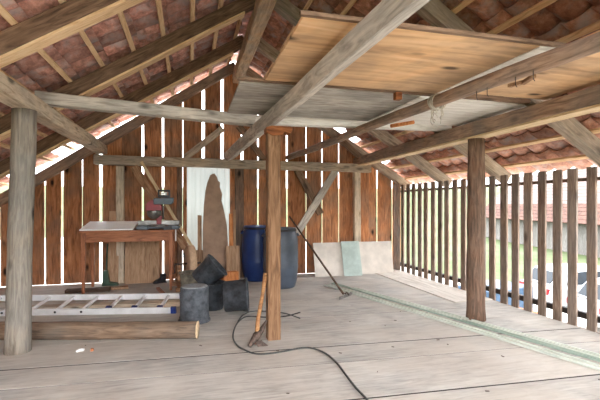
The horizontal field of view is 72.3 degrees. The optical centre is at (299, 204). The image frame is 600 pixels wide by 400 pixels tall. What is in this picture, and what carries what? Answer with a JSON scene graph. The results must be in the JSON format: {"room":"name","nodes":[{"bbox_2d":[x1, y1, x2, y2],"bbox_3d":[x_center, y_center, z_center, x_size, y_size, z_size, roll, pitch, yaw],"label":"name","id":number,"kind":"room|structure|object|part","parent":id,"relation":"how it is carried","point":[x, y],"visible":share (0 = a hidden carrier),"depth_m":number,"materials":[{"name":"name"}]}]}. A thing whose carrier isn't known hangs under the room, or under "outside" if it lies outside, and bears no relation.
{"room":"farm building","nodes":[
{"label":"farm building","id":0,"kind":"room"},
{"bbox_2d":[0,0,251,187],"bbox_3d":[-2.479,-1.077,2.734,5.466,3.307,9.205,0,0,-15],"label":"tiled roof","id":1,"kind":"structure","parent":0,"point":[71,58],"depth_m":4.38,"materials":[{"name":"tile"}]},
{"bbox_2d":[0,74,400,286],"bbox_3d":[-1.791,-0.574,7.302,7.926,3.788,0.034,0,0,-15],"label":"wall","id":2,"kind":"structure","parent":0,"point":[180,136],"depth_m":7.23,"materials":[{"name":"brown wood"}]},
{"bbox_2d":[0,71,106,153],"bbox_3d":[-2.378,-0.916,3.400,0.190,0.169,7.200,0,0,-15],"label":"purlin","id":3,"kind":"object","parent":2,"relation":"attached to","point":[12,94],"visible":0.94,"depth_m":4.05,"materials":[{"name":"beige wood"}]},
{"bbox_2d":[0,0,144,67],"bbox_3d":[-2.392,-1.009,2.940,4.760,3.076,0.137,0,0,-15],"label":"rafter","id":4,"kind":"object","parent":3,"relation":"on","point":[20,40],"visible":1,"depth_m":3.04,"materials":[{"name":"brown wood"}]},
{"bbox_2d":[0,62,234,206],"bbox_3d":[-3.419,-0.938,6.764,4.762,3.216,0.137,0,0,-15],"label":"rafter","id":5,"kind":"object","parent":3,"relation":"on","point":[122,130],"visible":0.73,"depth_m":6.83,"materials":[{"name":"brown wood"}]},
{"bbox_2d":[0,35,243,178],"bbox_3d":[-3.110,-1.009,5.616,4.762,3.073,0.140,0,0,-15],"label":"rafter","id":6,"kind":"object","parent":3,"relation":"on","point":[94,120],"visible":0.75,"depth_m":5.82,"materials":[{"name":"brown wood"}]},
{"bbox_2d":[0,0,254,141],"bbox_3d":[-2.768,-1.011,4.341,4.762,3.074,0.138,0,0,-15],"label":"rafter","id":7,"kind":"object","parent":3,"relation":"on","point":[155,51],"visible":0.76,"depth_m":4.58,"materials":[{"name":"brown wood"}]},
{"bbox_2d":[187,167,229,249],"bbox_3d":[-1.640,0.060,7.397,0.900,1.640,0.028,0,0,-15],"label":"plastic sheet","id":8,"kind":"object","parent":2,"relation":"attached to","point":[197,178],"visible":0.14,"depth_m":7.35,"materials":[{"name":"white plastic"}]},
{"bbox_2d":[232,0,276,83],"bbox_3d":[-0.269,-2.300,4.214,0.180,0.215,7.080,0,0,-15],"label":"ridge purlin","id":9,"kind":"object","parent":2,"relation":"attached to","point":[262,11],"visible":0.9,"depth_m":5.39,"materials":[{"name":"brown wood"}]},
{"bbox_2d":[285,32,599,159],"bbox_3d":[0.884,-0.873,4.326,0.118,0.133,7.112,0,0,-18],"label":"wooden beam","id":10,"kind":"structure","parent":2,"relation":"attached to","point":[589,45],"depth_m":2.88,"materials":[{"name":"brown wood"}]},
{"bbox_2d":[427,93,445,124],"bbox_3d":[1.161,-0.807,3.490,0.141,0.269,0.090,0,0,-15],"label":"string","id":11,"kind":"object","parent":10,"relation":"attached to","point":[431,107],"visible":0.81,"depth_m":3.47,"materials":[{"name":"beige fabric"}]},
{"bbox_2d":[369,96,526,125],"bbox_3d":[1.535,-0.975,4.373,1.250,0.025,1.054,0,0,-15],"label":"panel","id":12,"kind":"object","parent":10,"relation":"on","point":[460,112],"visible":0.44,"depth_m":4.23,"materials":[{"name":"white wood"}]},
{"bbox_2d":[390,120,414,127],"bbox_3d":[1.162,-0.920,4.677,0.044,0.042,0.300,0,0,-43],"label":"wooden peg","id":13,"kind":"object","parent":12,"relation":"attached to","point":[413,121],"visible":1,"depth_m":4.66,"materials":[{"name":"orange wood"}]},
{"bbox_2d":[438,46,554,92],"bbox_3d":[1.395,-0.972,3.045,0.150,0.020,1.080,0,0,-15],"label":"board","id":14,"kind":"object","parent":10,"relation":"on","point":[540,49],"visible":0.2,"depth_m":2.77,"materials":[{"name":"grey wood"}]},
{"bbox_2d":[508,74,535,87],"bbox_3d":[1.499,-0.829,2.756,0.069,0.027,0.246,0,0,-10],"label":"stick","id":15,"kind":"object","parent":10,"relation":"attached to","point":[528,79],"visible":0.93,"depth_m":2.76,"materials":[{"name":"brown wood"}]},
{"bbox_2d":[0,269,599,399],"bbox_3d":[-0.575,1.394,2.630,7.750,0.212,9.614,0,0,-15],"label":"floor","id":16,"kind":"structure","parent":0,"point":[419,366],"depth_m":3.50,"materials":[{"name":"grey wood"}]},
{"bbox_2d":[3,108,36,355],"bbox_3d":[-2.480,0.228,3.653,0.211,2.146,0.211,1,0,-15],"label":"timber post","id":17,"kind":"object","parent":16,"relation":"on","point":[23,141],"visible":1,"depth_m":3.57,"materials":[{"name":"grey wood"}]},
{"bbox_2d":[65,287,110,293],"bbox_3d":[-3.164,1.273,6.142,0.602,0.055,0.124,0,0,-14],"label":"board","id":18,"kind":"object","parent":16,"relation":"on","point":[95,289],"visible":1,"depth_m":6.10,"materials":[{"name":"brown wood"}]},
{"bbox_2d":[0,293,179,315],"bbox_3d":[-2.885,1.226,5.081,2.774,0.158,0.505,0,0,-3],"label":"ladder","id":19,"kind":"object","parent":16,"relation":"on","point":[135,309],"visible":0.77,"depth_m":5.01,"materials":[{"name":"metal"}]},
{"bbox_3d":[-2.872,1.263,4.855,2.750,0.075,0.028,0,9,-3],"label":"rail","id":20,"kind":"part","parent":19,"relation":"part of","materials":[{"name":"metal"}]},
{"bbox_3d":[-2.898,1.191,5.308,2.750,0.075,0.028,0,9,-3],"label":"rail","id":21,"kind":"part","parent":19,"relation":"part of","materials":[{"name":"metal"}]},
{"bbox_2d":[0,321,199,339],"bbox_3d":[-2.450,1.219,3.978,2.907,0.182,0.184,0,0,-1],"label":"pole","id":22,"kind":"object","parent":16,"relation":"on","point":[66,330],"visible":0.85,"depth_m":3.93,"materials":[{"name":"brown wood"}]},
{"bbox_2d":[32,300,179,308],"bbox_3d":[-2.401,1.271,5.193,1.858,0.059,0.169,0,0,-10],"label":"board","id":23,"kind":"object","parent":16,"relation":"on","point":[152,303],"visible":0.51,"depth_m":5.18,"materials":[{"name":"beige wood"}]},
{"bbox_2d":[102,244,118,285],"bbox_3d":[-3.082,0.969,6.710,0.247,0.662,0.222,0,0,-15],"label":"tool","id":24,"kind":"object","parent":16,"relation":"on","point":[106,281],"visible":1,"depth_m":6.61,"materials":[{"name":"green metal"}]},
{"bbox_3d":[-3.067,1.180,6.651,0.247,0.240,0.100,0,0,-15],"label":"blade","id":25,"kind":"part","parent":24,"relation":"part of","materials":[{"name":"green metal"}]},
{"bbox_2d":[108,211,118,281],"bbox_3d":[-3.088,0.701,6.813,0.160,1.202,0.159,0,0,-15],"label":"board","id":26,"kind":"object","parent":16,"relation":"on","point":[113,259],"visible":0.47,"depth_m":6.78,"materials":[{"name":"brown wood"}]},
{"bbox_2d":[111,285,127,289],"bbox_3d":[-2.832,1.285,6.361,0.320,0.030,0.140,0,0,-26],"label":"board offcut","id":27,"kind":"object","parent":16,"relation":"on","point":[114,287],"visible":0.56,"depth_m":6.33,"materials":[{"name":"brown wood"}]},
{"bbox_2d":[116,166,124,282],"bbox_3d":[-2.997,0.325,6.857,0.127,1.950,0.102,0,0,-15],"label":"stud","id":28,"kind":"object","parent":16,"relation":"on","point":[120,246],"visible":0.71,"depth_m":6.81,"materials":[{"name":"beige wood"}]},
{"bbox_2d":[78,228,174,293],"bbox_3d":[-2.626,0.838,6.399,1.320,0.925,0.740,0,0,-15],"label":"work table","id":29,"kind":"object","parent":16,"relation":"on","point":[134,235],"visible":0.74,"depth_m":6.11,"materials":[{"name":"brown wood"}]},
{"bbox_3d":[-3.137,0.853,5.951,0.064,0.895,0.064,0,0,-15],"label":"leg","id":30,"kind":"part","parent":29,"relation":"part of","materials":[{"name":"brown wood"}]},
{"bbox_3d":[-3.292,0.853,6.530,0.064,0.895,0.064,0,0,-15],"label":"leg","id":31,"kind":"part","parent":29,"relation":"part of","materials":[{"name":"brown wood"}]},
{"bbox_2d":[79,221,137,230],"bbox_3d":[-2.897,0.315,6.290,0.720,0.111,0.656,0,0,-15],"label":"panel","id":32,"kind":"object","parent":29,"relation":"on","point":[92,225],"visible":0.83,"depth_m":6.22,"materials":[{"name":"white laminate"}]},
{"bbox_2d":[135,190,180,229],"bbox_3d":[-2.209,0.069,6.427,0.648,0.612,0.384,0,0,-15],"label":"saw","id":33,"kind":"object","parent":29,"relation":"on","point":[154,207],"visible":0.99,"depth_m":6.39,"materials":[{"name":"grey plastic"}]},
{"bbox_3d":[-2.278,0.111,6.409,0.216,0.216,0.005,0,0,-15],"label":"blade","id":34,"kind":"part","parent":33,"relation":"part of","materials":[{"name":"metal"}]},
{"bbox_3d":[-2.261,0.143,6.524,0.135,0.344,0.118,0,0,-15],"label":"arm","id":35,"kind":"part","parent":33,"relation":"part of","materials":[{"name":"red plastic"}]},
{"bbox_3d":[-2.133,-0.063,6.441,0.298,0.107,0.156,0,0,-15],"label":"motor","id":36,"kind":"part","parent":33,"relation":"part of","materials":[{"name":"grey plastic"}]},
{"bbox_3d":[-2.133,-0.177,6.447,0.180,0.120,0.096,0,0,-15],"label":"handle","id":37,"kind":"part","parent":33,"relation":"part of","materials":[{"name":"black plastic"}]},
{"bbox_2d":[163,226,171,229],"bbox_3d":[-2.009,0.345,6.243,0.127,0.060,0.100,0,0,-15],"label":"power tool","id":38,"kind":"object","parent":29,"relation":"on","point":[165,227],"visible":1,"depth_m":6.20,"materials":[{"name":"black plastic"}]},
{"bbox_3d":[-1.968,0.853,6.264,0.064,0.895,0.064,0,0,-15],"label":"leg","id":39,"kind":"part","parent":29,"relation":"part of","materials":[{"name":"brown wood"}]},
{"bbox_3d":[-2.124,0.853,6.844,0.064,0.895,0.064,0,0,-15],"label":"leg","id":40,"kind":"part","parent":29,"relation":"part of","materials":[{"name":"brown wood"}]},
{"bbox_2d":[124,224,159,283],"bbox_3d":[-2.651,0.812,6.920,0.540,0.983,0.179,0,0,-15],"label":"plywood sheet","id":41,"kind":"object","parent":16,"relation":"on","point":[141,257],"visible":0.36,"depth_m":6.88,"materials":[{"name":"brown wood"}]},
{"bbox_2d":[153,273,165,283],"bbox_3d":[-2.338,1.224,6.846,0.212,0.152,0.080,0,0,-44],"label":"boot","id":42,"kind":"object","parent":16,"relation":"on","point":[162,279],"visible":1,"depth_m":6.84,"materials":[{"name":"black plastic"}]},
{"bbox_2d":[156,287,164,292],"bbox_3d":[-2.019,1.285,6.022,0.050,0.032,0.766,0,0,-28],"label":"stick","id":43,"kind":"object","parent":16,"relation":"on","point":[159,289],"visible":0.5,"depth_m":6.16,"materials":[{"name":"brown wood"}]},
{"bbox_2d":[177,167,181,270],"bbox_3d":[-2.082,0.325,7.105,0.096,1.950,0.076,0,0,-15],"label":"stud","id":44,"kind":"object","parent":16,"relation":"on","point":[179,169],"visible":0.69,"depth_m":7.07,"materials":[{"name":"brown wood"}]},
{"bbox_2d":[172,245,200,291],"bbox_3d":[-1.773,0.968,6.463,0.460,0.665,0.570,0,0,-25],"label":"log","id":45,"kind":"object","parent":16,"relation":"on","point":[190,255],"visible":0.55,"depth_m":6.37,"materials":[{"name":"wood"}]},
{"bbox_2d":[179,270,196,285],"bbox_3d":[-1.442,1.100,5.535,0.364,0.400,0.364,0,0,-15],"label":"bucket","id":46,"kind":"object","parent":16,"relation":"on","point":[186,277],"visible":0.27,"depth_m":5.39,"materials":[{"name":"plastic"}]},
{"bbox_2d":[178,283,210,323],"bbox_3d":[-1.186,1.103,4.620,0.354,0.395,0.354,0,0,-15],"label":"bucket","id":47,"kind":"object","parent":16,"relation":"on","point":[194,297],"visible":0.93,"depth_m":4.49,"materials":[{"name":"rubber"}]},
{"bbox_2d":[198,215,201,262],"bbox_3d":[-1.746,0.741,7.152,0.070,1.122,0.159,0,0,-15],"label":"plank","id":48,"kind":"object","parent":16,"relation":"on","point":[199,216],"visible":0.56,"depth_m":7.16,"materials":[{"name":"brown wood"}]},
{"bbox_2d":[203,173,227,279],"bbox_3d":[-1.473,0.373,7.157,0.430,1.857,0.148,0,0,-15],"label":"bark slab","id":49,"kind":"object","parent":16,"relation":"on","point":[215,238],"visible":0.81,"depth_m":7.15,"materials":[{"name":"brown wood"}]},
{"bbox_2d":[208,280,223,310],"bbox_3d":[-1.103,1.135,5.160,0.354,0.330,0.354,0,0,-15],"label":"bucket","id":50,"kind":"object","parent":16,"relation":"on","point":[215,290],"visible":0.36,"depth_m":5.03,"materials":[{"name":"plastic"}]},
{"bbox_2d":[192,254,227,284],"bbox_3d":[-1.129,0.834,5.181,0.435,0.436,0.353,0,0,3],"label":"bucket","id":51,"kind":"object","parent":50,"relation":"on","point":[210,270],"visible":0.88,"depth_m":5.04,"materials":[{"name":"plastic"}]},
{"bbox_2d":[221,271,238,280],"bbox_3d":[-1.167,1.205,6.850,0.260,0.190,0.120,0,0,-32],"label":"wood block","id":52,"kind":"object","parent":16,"relation":"on","point":[232,275],"visible":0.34,"depth_m":6.81,"materials":[{"name":"orange wood"}]},
{"bbox_2d":[229,213,232,245],"bbox_3d":[-1.212,0.726,7.217,0.065,1.152,0.130,0,0,-15],"label":"plank","id":53,"kind":"object","parent":16,"relation":"on","point":[231,214],"visible":0.44,"depth_m":7.24,"materials":[{"name":"orange wood"}]},
{"bbox_2d":[226,246,239,278],"bbox_3d":[-1.142,1.002,7.024,0.230,0.603,0.119,0,0,-15],"label":"board","id":54,"kind":"object","parent":16,"relation":"on","point":[232,252],"visible":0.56,"depth_m":7.03,"materials":[{"name":"brown wood"}]},
{"bbox_2d":[233,210,235,245],"bbox_3d":[-1.146,0.691,7.214,0.040,1.221,0.130,0,0,-15],"label":"plank","id":55,"kind":"object","parent":16,"relation":"on","point":[234,211],"visible":0.56,"depth_m":7.23,"materials":[{"name":"brown wood"}]},
{"bbox_2d":[223,278,248,311],"bbox_3d":[-0.762,1.077,4.925,0.305,0.411,0.404,0,0,-5],"label":"bucket","id":56,"kind":"object","parent":16,"relation":"on","point":[235,292],"visible":1,"depth_m":4.77,"materials":[{"name":"plastic"}]},
{"bbox_2d":[235,169,243,277],"bbox_3d":[-1.086,0.330,7.371,0.160,1.940,0.127,0,0,-15],"label":"stud","id":57,"kind":"object","parent":16,"relation":"on","point":[239,173],"visible":0.59,"depth_m":7.31,"materials":[{"name":"brown wood"}]},
{"bbox_2d":[240,225,265,281],"bbox_3d":[-0.736,0.830,7.185,0.562,0.940,0.559,0,0,18],"label":"drum","id":58,"kind":"object","parent":16,"relation":"on","point":[252,240],"visible":0.67,"depth_m":6.94,"materials":[{"name":"blue plastic"}]},
{"bbox_3d":[-0.735,0.378,7.185,0.496,0.035,0.496,0,0,-15],"label":"lid","id":59,"kind":"part","parent":58,"relation":"part of","materials":[{"name":"blue plastic"}]},
{"bbox_2d":[248,273,267,346],"bbox_3d":[-0.394,0.984,3.867,0.219,0.661,0.229,0,0,-15],"label":"pickaxe","id":60,"kind":"object","parent":16,"relation":"on","point":[257,334],"visible":0.94,"depth_m":3.85,"materials":[{"name":"brown wood"}]},
{"bbox_3d":[-0.372,0.955,3.903,0.051,0.602,0.213,0,0,24],"label":"handle","id":61,"kind":"part","parent":60,"relation":"part of","materials":[{"name":"brown wood"}]},
{"bbox_2d":[264,126,291,340],"bbox_3d":[-0.216,0.270,4.013,0.259,2.060,0.145,0,0,-15],"label":"timber post","id":62,"kind":"object","parent":16,"relation":"on","point":[273,134],"visible":1,"depth_m":3.95,"materials":[{"name":"brown wood"}]},
{"bbox_2d":[223,0,429,160],"bbox_3d":[-0.211,-0.866,3.880,0.190,0.193,7.300,0,0,-17],"label":"purlin","id":63,"kind":"object","parent":62,"relation":"on","point":[387,15],"visible":0.96,"depth_m":2.36,"materials":[{"name":"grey wood"}]},
{"bbox_2d":[35,90,260,126],"bbox_3d":[-1.521,-1.026,4.498,2.346,0.125,0.148,2,-1,-21],"label":"crossbeam","id":64,"kind":"object","parent":63,"relation":"on","point":[59,100],"visible":0.86,"depth_m":4.38,"materials":[{"name":"grey wood"}]},
{"bbox_2d":[227,81,419,120],"bbox_3d":[0.152,-0.975,3.972,1.590,0.025,1.114,0,0,-15],"label":"ceiling panel","id":65,"kind":"object","parent":63,"relation":"on","point":[254,98],"visible":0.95,"depth_m":3.82,"materials":[{"name":"grey wood"}]},
{"bbox_2d":[238,77,433,95],"bbox_3d":[0.412,-0.973,3.407,1.840,0.026,0.054,0,0,-15],"label":"batten","id":66,"kind":"object","parent":63,"relation":"on","point":[248,79],"visible":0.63,"depth_m":3.37,"materials":[{"name":"brown wood"}]},
{"bbox_2d":[393,92,401,100],"bbox_3d":[0.837,-0.931,3.522,0.060,0.062,0.050,0,0,-15],"label":"wood block","id":67,"kind":"object","parent":66,"relation":"attached to","point":[397,96],"visible":1,"depth_m":3.50,"materials":[{"name":"brown wood"}]},
{"bbox_2d":[255,116,451,131],"bbox_3d":[0.690,-0.986,5.037,2.471,0.091,0.117,0,0,-10],"label":"panel","id":68,"kind":"object","parent":63,"relation":"on","point":[293,122],"visible":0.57,"depth_m":4.96,"materials":[{"name":"white wood"}]},
{"bbox_2d":[261,115,338,119],"bbox_3d":[0.602,-1.038,4.903,2.100,0.025,0.320,0,0,-15],"label":"board","id":69,"kind":"object","parent":68,"relation":"on","point":[261,115],"visible":0.12,"depth_m":4.87,"materials":[{"name":"grey wood"}]},
{"bbox_2d":[265,17,538,93],"bbox_3d":[0.593,-0.972,2.830,1.490,0.020,1.100,0,0,-15],"label":"plywood sheet","id":70,"kind":"object","parent":63,"relation":"on","point":[404,59],"visible":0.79,"depth_m":2.68,"materials":[{"name":"brown wood"}]},
{"bbox_2d":[299,10,566,47],"bbox_3d":[0.812,-0.975,2.301,1.680,0.026,0.034,0,0,-15],"label":"batten","id":71,"kind":"object","parent":70,"relation":"attached to","point":[303,13],"visible":0.81,"depth_m":2.29,"materials":[{"name":"brown wood"}]},
{"bbox_2d":[261,227,299,288],"bbox_3d":[-0.310,0.830,6.564,0.562,0.940,0.559,0,0,18],"label":"drum","id":72,"kind":"object","parent":16,"relation":"on","point":[289,239],"visible":0.58,"depth_m":6.35,"materials":[{"name":"grey plastic"}]},
{"bbox_3d":[-0.309,0.378,6.564,0.496,0.035,0.496,0,0,-15],"label":"lid","id":73,"kind":"part","parent":72,"relation":"part of","materials":[{"name":"grey plastic"}]},
{"bbox_2d":[232,310,367,399],"bbox_3d":[-0.127,1.292,3.724,0.887,0.015,2.711,0,0,-15],"label":"cable","id":74,"kind":"object","parent":16,"relation":"on","point":[241,317],"visible":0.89,"depth_m":3.65,"materials":[{"name":"grey rubber"}]},
{"bbox_2d":[289,216,351,299],"bbox_3d":[0.212,0.735,6.075,1.195,1.129,0.257,0,0,40],"label":"hoe","id":75,"kind":"object","parent":16,"relation":"on","point":[347,294],"visible":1,"depth_m":5.98,"materials":[{"name":"brown wood"}]},
{"bbox_3d":[0.640,1.262,5.721,0.259,0.075,0.018,0,0,-40],"label":"blade","id":76,"kind":"part","parent":75,"relation":"part of","materials":[{"name":"metal"}]},
{"bbox_2d":[313,242,343,276],"bbox_3d":[0.580,1.001,7.593,0.670,0.601,0.167,0,0,-15],"label":"panel","id":77,"kind":"object","parent":16,"relation":"on","point":[330,254],"visible":0.81,"depth_m":7.58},
{"bbox_2d":[341,241,361,275],"bbox_3d":[0.957,0.991,7.632,0.360,0.621,0.187,0,0,-15],"label":"panel","id":78,"kind":"object","parent":16,"relation":"on","point":[351,258],"visible":1,"depth_m":7.63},
{"bbox_2d":[353,172,360,241],"bbox_3d":[1.098,0.325,7.954,0.135,1.950,0.108,0,0,-15],"label":"stud","id":79,"kind":"object","parent":16,"relation":"on","point":[356,175],"visible":0.54,"depth_m":7.91,"materials":[{"name":"beige wood"}]},
{"bbox_2d":[359,241,392,273],"bbox_3d":[1.335,1.001,7.826,0.930,0.601,0.107,0,0,-15],"label":"panel","id":80,"kind":"object","parent":16,"relation":"on","point":[376,256],"visible":0.76,"depth_m":7.86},
{"bbox_2d":[324,284,599,370],"bbox_3d":[1.616,1.289,4.574,0.086,0.022,4.762,0,0,-30],"label":"cover lath","id":81,"kind":"object","parent":16,"relation":"on","point":[559,355],"visible":1,"depth_m":4.11,"materials":[{"name":"wood"}]},
{"bbox_2d":[331,282,599,361],"bbox_3d":[1.711,1.292,4.781,0.062,0.016,4.711,0,0,-30],"label":"cover lath","id":82,"kind":"object","parent":16,"relation":"on","point":[576,353],"visible":1,"depth_m":4.12,"materials":[{"name":"wood"}]},
{"bbox_2d":[466,138,485,321],"bbox_3d":[2.007,0.273,4.677,0.221,2.057,0.220,0,0,-15],"label":"timber post","id":83,"kind":"object","parent":16,"relation":"on","point":[476,180],"visible":1,"depth_m":4.60,"materials":[{"name":"brown wood"}]},
{"bbox_2d":[353,84,599,165],"bbox_3d":[2.026,-0.839,4.529,0.182,0.180,7.300,0,0,-14],"label":"purlin","id":84,"kind":"object","parent":83,"relation":"on","point":[585,101],"visible":0.94,"depth_m":4.15,"materials":[{"name":"brown wood"}]},
{"bbox_2d":[93,154,370,172],"bbox_3d":[-0.999,-0.722,7.322,4.860,0.169,0.174,0,0,-15],"label":"crossbeam","id":85,"kind":"object","parent":84,"relation":"on","point":[116,160],"visible":0.94,"depth_m":7.13,"materials":[{"name":"brown wood"}]},
{"bbox_2d":[130,165,187,252],"bbox_3d":[-2.332,0.074,6.902,0.972,1.488,0.032,0,0,-15],"label":"diagonal brace","id":86,"kind":"object","parent":85,"relation":"attached to","point":[136,170],"visible":0.64,"depth_m":6.85,"materials":[{"name":"brown wood"}]},
{"bbox_2d":[140,161,191,244],"bbox_3d":[-2.188,0.037,6.828,0.914,1.527,0.037,0,0,-7],"label":"lath","id":87,"kind":"object","parent":85,"relation":"attached to","point":[141,162],"visible":0.82,"depth_m":6.81,"materials":[{"name":"brown wood"}]},
{"bbox_2d":[183,126,224,157],"bbox_3d":[-1.684,-1.090,7.219,0.719,0.626,0.063,0,0,-15],"label":"diagonal brace","id":88,"kind":"object","parent":85,"relation":"attached to","point":[220,130],"visible":0.9,"depth_m":7.19,"materials":[{"name":"brown wood"}]},
{"bbox_2d":[236,126,265,159],"bbox_3d":[-0.874,-1.119,7.398,0.539,0.658,0.053,0,0,-15],"label":"diagonal brace","id":89,"kind":"object","parent":85,"relation":"attached to","point":[241,129],"visible":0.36,"depth_m":7.39,"materials":[{"name":"brown wood"}]},
{"bbox_2d":[294,171,323,215],"bbox_3d":[0.167,-0.247,7.674,0.574,0.894,0.052,0,0,-15],"label":"diagonal brace","id":90,"kind":"object","parent":85,"relation":"attached to","point":[300,175],"visible":0.76,"depth_m":7.64,"materials":[{"name":"brown wood"}]},
{"bbox_2d":[296,171,338,234],"bbox_3d":[0.314,-0.076,7.650,0.874,1.249,0.055,0,0,-15],"label":"diagonal brace","id":91,"kind":"object","parent":85,"relation":"attached to","point":[315,203],"visible":0.92,"depth_m":7.62,"materials":[{"name":"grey wood"}]},
{"bbox_2d":[245,67,410,189],"bbox_3d":[0.547,-1.422,7.831,3.451,2.251,0.136,0,0,-15],"label":"rafter","id":92,"kind":"object","parent":84,"relation":"on","point":[380,167],"visible":0.34,"depth_m":8.01,"materials":[{"name":"brown wood"}]},
{"bbox_2d":[338,134,361,158],"bbox_3d":[0.927,-1.085,7.752,0.572,0.496,0.052,0,0,-15],"label":"brace","id":93,"kind":"object","parent":84,"relation":"attached to","point":[345,144],"visible":0.6,"depth_m":7.74,"materials":[{"name":"brown wood"}]},
{"bbox_2d":[257,38,451,186],"bbox_3d":[0.893,-1.421,6.535,3.449,2.253,0.136,0,0,-15],"label":"rafter","id":94,"kind":"object","parent":84,"relation":"on","point":[264,47],"visible":0.37,"depth_m":6.65,"materials":[{"name":"brown wood"}]},
{"bbox_2d":[273,0,511,182],"bbox_3d":[1.234,-1.423,5.268,3.453,2.247,0.136,0,0,-15],"label":"rafter","id":95,"kind":"object","parent":84,"relation":"on","point":[286,9],"visible":0.2,"depth_m":5.45,"materials":[{"name":"brown wood"}]},
{"bbox_2d":[416,0,599,166],"bbox_3d":[1.636,-1.424,3.772,3.452,2.248,0.138,0,0,-15],"label":"rafter","id":96,"kind":"object","parent":84,"relation":"on","point":[434,12],"visible":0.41,"depth_m":3.96,"materials":[{"name":"brown wood"}]},
{"bbox_2d":[463,94,530,104],"bbox_3d":[1.754,-0.977,3.769,0.861,0.045,0.053,0,0,-17],"label":"batten","id":97,"kind":"object","parent":96,"relation":"attached to","point":[479,96],"visible":0.67,"depth_m":3.77,"materials":[{"name":"brown wood"}]},
{"bbox_2d":[477,30,599,99],"bbox_3d":[2.078,-0.972,2.601,0.920,0.020,2.150,0,0,-15],"label":"plywood sheet","id":98,"kind":"object","parent":84,"relation":"on","point":[584,72],"visible":0.5,"depth_m":3.23,"materials":[{"name":"brown wood"}]},
{"bbox_2d":[352,287,599,357],"bbox_3d":[1.956,1.289,4.484,0.087,0.022,4.422,0,0,-31],"label":"cover lath","id":99,"kind":"object","parent":16,"relation":"on","point":[580,350],"visible":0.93,"depth_m":4.39,"materials":[{"name":"wood"}]},
{"bbox_2d":[249,0,599,184],"bbox_3d":[1.780,-1.542,3.875,3.568,2.256,9.204,0,0,-15],"label":"tiled roof","id":100,"kind":"structure","parent":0,"point":[540,148],"depth_m":4.63,"materials":[{"name":"red tile"}]},
{"bbox_2d":[394,166,599,333],"bbox_3d":[3.190,0.614,3.857,0.240,2.073,9.400,0,0,-15],"label":"slatted fence","id":101,"kind":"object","parent":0,"point":[591,179],"depth_m":5.24,"materials":[{"name":"brown wood"}]},
{"bbox_3d":[3.202,1.183,3.860,0.056,0.065,9.400,0,0,-15],"label":"rail","id":102,"kind":"part","parent":101,"relation":"part of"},
{"bbox_3d":[3.197,-0.273,3.859,0.046,0.035,9.400,0,0,-15],"label":"rail","id":103,"kind":"part","parent":101,"relation":"part of","materials":[{"name":"brown wood"}]},
{"label":"outside","id":104,"kind":"structure","parent":0,"visible":0},
{"bbox_2d":[0,185,599,281],"bbox_3d":[-5.176,-0.200,19.319,260.000,7.400,260.000,0,0,-15],"label":"ground","id":105,"kind":"structure","parent":104,"point":[549,252],"depth_m":39.82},
{"bbox_2d":[486,167,599,257],"bbox_3d":[20.687,0.390,29.380,7.732,6.220,19.991,0,0,-1],"label":"barn","id":106,"kind":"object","parent":105,"relation":"on","point":[581,173],"visible":0.19,"depth_m":29.28,"materials":[{"name":"paint"}]},
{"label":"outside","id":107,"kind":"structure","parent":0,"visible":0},
{"bbox_2d":[578,323,599,332],"bbox_3d":[8.431,3.358,6.400,10.400,0.224,36.000,0,0,-15],"label":"path","id":108,"kind":"structure","parent":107,"point":[583,325],"depth_m":11.74,"materials":[{"name":"white"}]},
{"bbox_2d":[458,280,532,307],"bbox_3d":[5.710,2.845,11.591,2.602,1.250,1.560,0,0,-32],"label":"car","id":109,"kind":"object","parent":108,"relation":"on","point":[521,286],"visible":0.06,"depth_m":11.06,"materials":[{"name":"paint"}]},
{"bbox_2d":[519,263,599,306],"bbox_3d":[9.740,2.740,13.589,4.290,1.480,1.760,0,0,-3],"label":"car","id":110,"kind":"object","parent":108,"relation":"on","point":[582,268],"visible":0.29,"depth_m":12.91,"materials":[{"name":"white paint"}]},
{"bbox_2d":[566,278,599,327],"bbox_3d":[9.724,2.740,10.946,4.290,1.480,1.760,0,0,-1],"label":"car","id":111,"kind":"object","parent":108,"relation":"on","point":[582,291],"visible":0.27,"depth_m":11.18,"materials":[{"name":"white paint"}]},
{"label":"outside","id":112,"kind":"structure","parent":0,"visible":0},
{"bbox_2d":[0,234,585,323],"bbox_3d":[-18.476,2.975,22.588,44.000,0.050,36.800,0,0,-15],"label":"ground","id":113,"kind":"structure","parent":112,"point":[535,307],"depth_m":17.45,"materials":[{"name":"white"}]}
]}

